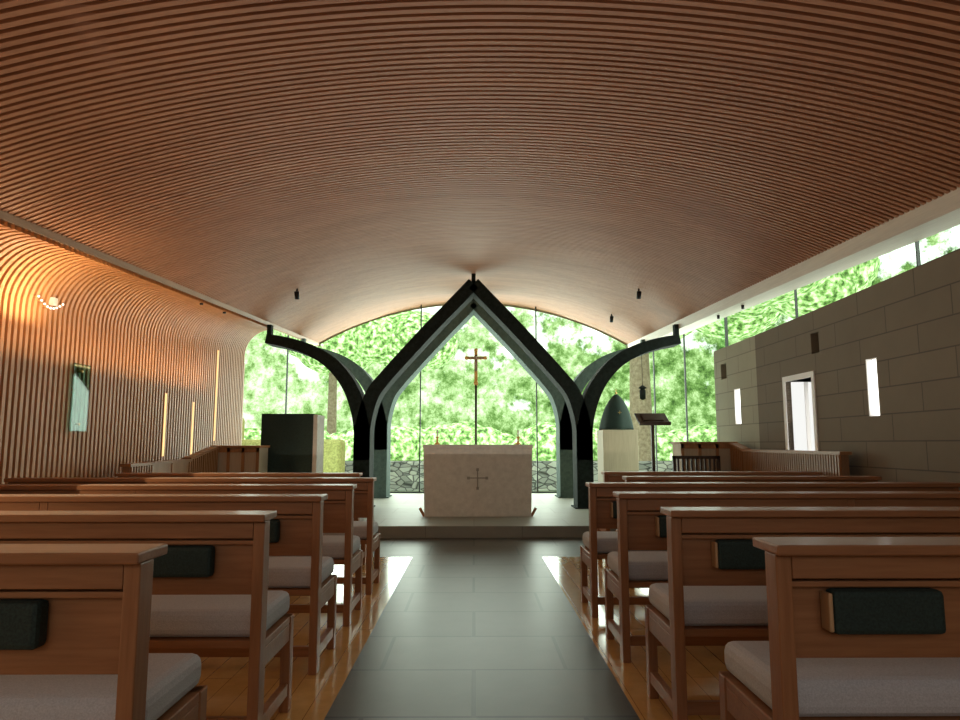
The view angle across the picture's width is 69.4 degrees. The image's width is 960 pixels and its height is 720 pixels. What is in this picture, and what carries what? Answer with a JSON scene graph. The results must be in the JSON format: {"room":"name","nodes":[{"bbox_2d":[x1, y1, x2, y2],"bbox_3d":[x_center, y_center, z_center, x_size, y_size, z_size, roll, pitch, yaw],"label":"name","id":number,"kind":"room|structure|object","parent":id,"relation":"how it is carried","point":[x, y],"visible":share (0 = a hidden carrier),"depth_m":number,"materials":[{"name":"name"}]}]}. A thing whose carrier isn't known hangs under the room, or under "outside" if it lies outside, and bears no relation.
{"room":"church chapel interior","nodes":[
{"label":"church chapel interior","id":0,"kind":"room"},
{"bbox_2d":[0,219,266,483],"bbox_3d":[-3.684,0.111,4.284,0.495,3.111,14.556,0,-7,0],"label":"left wall slats","id":1,"kind":"structure","parent":0,"point":[162,378],"depth_m":7.09,"materials":[{"name":"brown wood"}]},
{"bbox_2d":[33,295,63,309],"bbox_3d":[-3.873,-0.515,6.224,0.060,0.120,0.380,0,-7,0],"label":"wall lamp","id":2,"kind":"object","parent":1,"relation":"attached to","point":[53,301],"visible":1,"depth_m":6.27,"materials":[{"name":"white glass"}]},
{"bbox_2d":[73,370,83,424],"bbox_3d":[-3.888,0.365,6.712,0.050,0.650,0.280,0,-7,0],"label":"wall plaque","id":3,"kind":"object","parent":1,"relation":"attached to","point":[78,371],"visible":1,"depth_m":6.73,"materials":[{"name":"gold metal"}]},
{"bbox_2d":[241,363,244,444],"bbox_3d":[-3.772,-0.132,4.315,0.590,3.600,14.600,0,-7,0],"label":"wall","id":4,"kind":"structure","parent":0,"point":[244,363],"depth_m":11.55,"materials":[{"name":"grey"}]},
{"bbox_2d":[197,557,728,719],"bbox_3d":[-0.169,1.450,1.989,7.700,0.100,10.300,0,-7,0],"label":"wood floor","id":5,"kind":"structure","parent":0,"point":[225,678],"depth_m":3.67,"materials":[{"name":"brown wood"}]},
{"bbox_2d":[0,544,206,719],"bbox_3d":[-2.247,0.943,1.899,2.820,0.885,0.545,0,-7,0],"label":"pew","id":6,"kind":"object","parent":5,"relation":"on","point":[75,619],"visible":1,"depth_m":1.75,"materials":[{"name":"brown wood"}]},
{"bbox_2d":[0,511,293,719],"bbox_3d":[-2.240,1.055,2.822,2.850,0.885,0.545,0,-7,0],"label":"pew","id":7,"kind":"object","parent":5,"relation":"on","point":[210,590],"visible":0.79,"depth_m":2.65,"materials":[{"name":"brown wood"}]},
{"bbox_2d":[0,494,336,674],"bbox_3d":[-2.243,1.167,3.745,2.860,0.885,0.545,0,-7,0],"label":"pew","id":8,"kind":"object","parent":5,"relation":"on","point":[297,528],"visible":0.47,"depth_m":3.57,"materials":[{"name":"brown wood"}]},
{"bbox_2d":[0,484,362,626],"bbox_3d":[-2.251,1.278,4.668,2.860,0.885,0.545,0,-7,0],"label":"pew","id":9,"kind":"object","parent":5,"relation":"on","point":[338,510],"visible":0.35,"depth_m":4.49,"materials":[{"name":"brown wood"}]},
{"bbox_2d":[4,477,379,594],"bbox_3d":[-2.259,1.391,5.592,2.860,0.885,0.545,0,-7,0],"label":"pew","id":10,"kind":"object","parent":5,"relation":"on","point":[366,531],"visible":0.27,"depth_m":5.40,"materials":[{"name":"brown wood"}]},
{"bbox_2d":[115,473,365,572],"bbox_3d":[-2.207,1.502,6.515,2.220,0.885,0.545,0,-7,0],"label":"pew","id":11,"kind":"object","parent":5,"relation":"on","point":[363,546],"visible":0.17,"depth_m":6.30,"materials":[{"name":"brown wood"}]},
{"bbox_2d":[597,471,822,566],"bbox_3d":[2.225,1.540,6.821,2.090,0.885,0.545,0,-7,0],"label":"pew","id":12,"kind":"object","parent":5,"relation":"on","point":[608,476],"visible":0.21,"depth_m":6.61,"materials":[{"name":"brown wood"}]},
{"bbox_2d":[616,476,881,530],"bbox_3d":[2.233,1.424,5.868,2.090,0.885,0.545,0,-7,0],"label":"pew","id":13,"kind":"object","parent":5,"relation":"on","point":[626,478],"visible":0.11,"depth_m":5.67,"materials":[{"name":"brown wood"}]},
{"bbox_2d":[580,482,959,617],"bbox_3d":[2.012,1.308,4.913,2.550,0.885,0.545,0,-7,0],"label":"pew","id":14,"kind":"object","parent":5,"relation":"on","point":[602,502],"visible":0.32,"depth_m":4.72,"materials":[{"name":"brown wood"}]},
{"bbox_2d":[604,491,959,662],"bbox_3d":[2.020,1.193,3.960,2.550,0.885,0.545,0,-7,0],"label":"pew","id":15,"kind":"object","parent":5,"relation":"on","point":[641,525],"visible":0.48,"depth_m":3.77,"materials":[{"name":"brown wood"}]},
{"bbox_2d":[645,507,959,719],"bbox_3d":[2.033,1.077,3.007,2.540,0.885,0.545,0,-7,0],"label":"pew","id":16,"kind":"object","parent":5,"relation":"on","point":[716,585],"visible":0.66,"depth_m":2.82,"materials":[{"name":"brown wood"}]},
{"bbox_2d":[719,537,959,719],"bbox_3d":[2.047,0.962,2.054,2.530,0.885,0.545,0,-7,0],"label":"pew","id":17,"kind":"object","parent":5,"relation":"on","point":[860,628],"visible":1,"depth_m":1.88,"materials":[{"name":"brown wood"}]},
{"bbox_2d":[0,0,959,344],"bbox_3d":[-0.071,-1.302,8.431,6.800,1.676,14.026,0,-7,0],"label":"ceiling slats","id":18,"kind":"object","parent":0,"point":[367,159],"depth_m":4.95,"materials":[{"name":"brown wood"}]},
{"bbox_2d":[324,537,639,719],"bbox_3d":[-0.100,1.539,2.724,7.850,0.100,11.780,0,-7,0],"label":"floor","id":19,"kind":"structure","parent":0,"point":[471,628],"depth_m":3.98,"materials":[{"name":"grey tile"}]},
{"bbox_2d":[119,453,203,476],"bbox_3d":[-3.500,1.567,7.693,0.115,1.039,1.850,0,-7,0],"label":"stall","id":20,"kind":"object","parent":19,"relation":"on","point":[192,463],"visible":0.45,"depth_m":7.76,"materials":[{"name":"brown wood"}]},
{"bbox_2d":[363,493,616,537],"bbox_3d":[-0.176,2.531,11.493,7.850,0.240,5.870,0,-7,0],"label":"platform","id":21,"kind":"object","parent":19,"relation":"on","point":[399,515],"visible":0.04,"depth_m":9.10,"materials":[{"name":"stone"}]},
{"bbox_2d":[195,445,269,476],"bbox_3d":[-3.239,1.621,9.094,0.660,0.989,0.940,0,-7,0],"label":"stall","id":22,"kind":"object","parent":21,"relation":"on","point":[217,458],"visible":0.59,"depth_m":9.18,"materials":[{"name":"brown wood"}]},
{"bbox_2d":[261,414,324,476],"bbox_3d":[-2.678,1.494,9.889,0.784,1.432,0.462,0,-7,0],"label":"cabinet","id":23,"kind":"object","parent":21,"relation":"on","point":[296,441],"visible":0.6,"depth_m":9.71,"materials":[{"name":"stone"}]},
{"bbox_2d":[265,273,680,508],"bbox_3d":[-0.107,0.462,11.326,6.770,3.829,0.490,0,-7,0],"label":"arch","id":24,"kind":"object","parent":21,"relation":"on","point":[582,408],"depth_m":11.15,"materials":[{"name":"metal"}]},
{"bbox_2d":[301,298,644,497],"bbox_3d":[-0.127,0.653,13.569,6.770,3.989,0.640,0,-7,0],"label":"arch","id":25,"kind":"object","parent":21,"relation":"on","point":[382,430],"depth_m":13.31,"materials":[{"name":"grey metal"}]},
{"bbox_2d":[465,348,486,444],"bbox_3d":[-0.065,1.069,10.951,0.314,2.532,0.314,-5,-8,33],"label":"processional cross","id":26,"kind":"object","parent":21,"relation":"on","point":[475,357],"visible":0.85,"depth_m":11.04,"materials":[{"name":"brown wood"}]},
{"bbox_2d":[419,445,536,516],"bbox_3d":[-0.034,1.747,10.164,1.663,1.005,0.840,0,-7,0],"label":"altar","id":27,"kind":"object","parent":21,"relation":"on","point":[460,480],"visible":1,"depth_m":9.76,"materials":[{"name":"stone"}]},
{"bbox_2d":[434,430,439,444],"bbox_3d":[-0.634,1.146,10.282,0.090,0.215,0.088,0,-7,0],"label":"candlestick","id":28,"kind":"object","parent":27,"relation":"on","point":[437,437],"visible":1,"depth_m":10.26,"materials":[{"name":"gold metal"}]},
{"bbox_2d":[515,430,520,444],"bbox_3d":[0.566,1.147,10.292,0.090,0.215,0.088,0,-7,0],"label":"candlestick","id":29,"kind":"object","parent":27,"relation":"on","point":[517,437],"visible":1,"depth_m":10.28,"materials":[{"name":"gold metal"}]},
{"bbox_2d":[597,430,638,481],"bbox_3d":[2.482,1.895,12.485,0.620,1.260,0.600,0,-7,0],"label":"pedestal","id":30,"kind":"object","parent":21,"relation":"on","point":[617,450],"visible":0.56,"depth_m":12.23,"materials":[{"name":"beige stone"}]},
{"bbox_2d":[599,390,633,429],"bbox_3d":[2.482,0.900,12.594,0.632,0.740,0.626,0,-7,0],"label":"tabernacle","id":31,"kind":"object","parent":30,"relation":"on","point":[616,415],"depth_m":12.39,"materials":[{"name":"teal metal"}]},
{"bbox_2d":[634,413,670,470],"bbox_3d":[2.445,1.470,9.765,0.440,1.449,0.400,0,-7,0],"label":"lectern stand","id":32,"kind":"object","parent":21,"relation":"on","point":[651,419],"visible":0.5,"depth_m":9.78,"materials":[{"name":"black metal"}]},
{"bbox_2d":[672,456,720,470],"bbox_3d":[2.743,1.661,8.889,0.600,0.860,0.320,0,-7,0],"label":"bench","id":33,"kind":"object","parent":21,"relation":"on","point":[716,464],"visible":0.2,"depth_m":8.78,"materials":[{"name":"brown wood"}]},
{"bbox_2d":[671,442,749,470],"bbox_3d":[3.026,1.597,9.110,0.770,1.039,0.860,0,-7,0],"label":"stall","id":34,"kind":"object","parent":21,"relation":"on","point":[730,453],"visible":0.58,"depth_m":9.16,"materials":[{"name":"brown wood"}]},
{"bbox_2d":[742,449,851,475],"bbox_3d":[3.367,1.521,7.506,0.115,1.084,2.350,0,-7,0],"label":"stall","id":35,"kind":"object","parent":19,"relation":"on","point":[831,463],"visible":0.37,"depth_m":7.24,"materials":[{"name":"brown wood"}]},
{"bbox_2d":[285,304,725,492],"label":"window","id":36,"kind":"structure","parent":0,"point":[684,353],"depth_m":14.49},
{"bbox_2d":[626,187,959,347],"bbox_3d":[3.462,-1.027,6.299,0.290,0.891,18.200,0,-7,0],"label":"beam","id":37,"kind":"structure","parent":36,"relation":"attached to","point":[942,213],"depth_m":6.48,"materials":[{"name":"white paint"}]},
{"bbox_2d":[714,248,959,490],"bbox_3d":[3.837,0.236,3.682,0.562,2.718,13.300,0,-7,0],"label":"wall","id":38,"kind":"structure","parent":0,"point":[872,373],"depth_m":6.36,"materials":[{"name":"stone"}]},
{"bbox_2d":[725,241,920,346],"bbox_3d":[3.674,-1.806,3.928,0.032,1.770,13.300,0,-7,0],"label":"glass","id":39,"kind":"object","parent":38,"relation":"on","point":[917,247],"depth_m":7.96,"materials":[{"name":"clear glass"}]},
{"label":"outside","id":40,"kind":"structure","parent":0,"visible":0},
{"bbox_2d":[243,225,959,436],"bbox_3d":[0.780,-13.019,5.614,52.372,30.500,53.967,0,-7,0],"label":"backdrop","id":41,"kind":"structure","parent":40,"point":[506,393],"depth_m":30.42,"materials":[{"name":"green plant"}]},
{"bbox_3d":[-0.052,-1.487,6.325,6.900,1.866,18.200,0,-7,0],"label":"ceiling","id":42,"kind":"structure","parent":0,"visible":0},
{"bbox_2d":[0,209,320,345],"bbox_3d":[-3.482,-0.978,6.233,0.080,1.051,18.200,0,-7,0],"label":"beam","id":43,"kind":"structure","parent":42,"relation":"attached to","point":[4,216],"depth_m":6.68,"materials":[{"name":"white paint"}]},
{"bbox_2d":[294,288,299,298],"bbox_3d":[-2.686,-0.967,10.168,0.070,0.165,0.110,0,-7,0],"label":"spotlight","id":44,"kind":"object","parent":42,"relation":"attached to","point":[296,293],"visible":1,"depth_m":10.14,"materials":[{"name":"black metal"}]},
{"bbox_2d":[636,288,640,298],"bbox_3d":[2.411,-1.003,10.518,0.070,0.165,0.110,0,-7,0],"label":"spotlight","id":45,"kind":"object","parent":42,"relation":"attached to","point":[638,296],"visible":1,"depth_m":10.49,"materials":[{"name":"black metal"}]},
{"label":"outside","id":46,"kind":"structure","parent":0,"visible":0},
{"bbox_2d":[639,356,645,399],"bbox_3d":[3.840,-0.124,16.468,0.220,2.150,0.209,0,-7,0],"label":"lantern","id":47,"kind":"object","parent":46,"point":[642,388],"visible":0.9,"depth_m":16.31,"materials":[{"name":"black metal"}]},
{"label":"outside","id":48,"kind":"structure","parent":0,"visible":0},
{"bbox_2d":[390,460,597,491],"bbox_3d":[-0.107,2.358,12.305,80.000,0.820,65.000,0,-7,0],"label":"ground","id":49,"kind":"structure","parent":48,"point":[390,460],"depth_m":19.04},
{"bbox_2d":[242,418,344,472],"bbox_3d":[-6.333,2.138,15.350,6.600,1.750,0.700,0,-7,0],"label":"hedge","id":50,"kind":"object","parent":49,"relation":"on","point":[334,449],"visible":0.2,"depth_m":15.20,"materials":[{"name":"green plant"}]},
{"bbox_2d":[280,311,457,434],"bbox_3d":[-4.972,-1.512,24.264,8.028,11.142,7.917,5,-9,-36],"label":"tree","id":51,"kind":"object","parent":49,"relation":"on","point":[378,341],"visible":0.09,"depth_m":23.42,"materials":[{"name":"green plant"}]},
{"bbox_2d":[244,422,716,460],"bbox_3d":[-0.471,2.420,19.593,27.168,1.396,2.204,0,-7,0],"label":"shrubs","id":52,"kind":"object","parent":49,"relation":"on","point":[404,440],"visible":0.12,"depth_m":19.25,"materials":[{"name":"green plant"}]},
{"bbox_2d":[345,461,672,490],"bbox_3d":[-0.151,2.896,17.327,28.000,0.720,0.500,0,-7,0],"label":"wall","id":53,"kind":"structure","parent":49,"relation":"on","point":[404,475],"depth_m":17.09,"materials":[{"name":"grey stone"}]},
{"bbox_2d":[604,330,693,460],"bbox_3d":[4.625,-1.324,20.320,6.730,9.819,5.614,0,-7,0],"label":"tree","id":54,"kind":"object","parent":49,"relation":"on","point":[639,369],"visible":0.02,"depth_m":18.73,"materials":[{"name":"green plant"}]},
{"bbox_2d":[695,257,879,338],"bbox_3d":[8.113,-1.613,17.651,6.444,9.751,7.861,0,-7,0],"label":"tree","id":55,"kind":"object","parent":49,"relation":"on","point":[749,322],"visible":0.06,"depth_m":16.42,"materials":[{"name":"green plant"}]}
]}

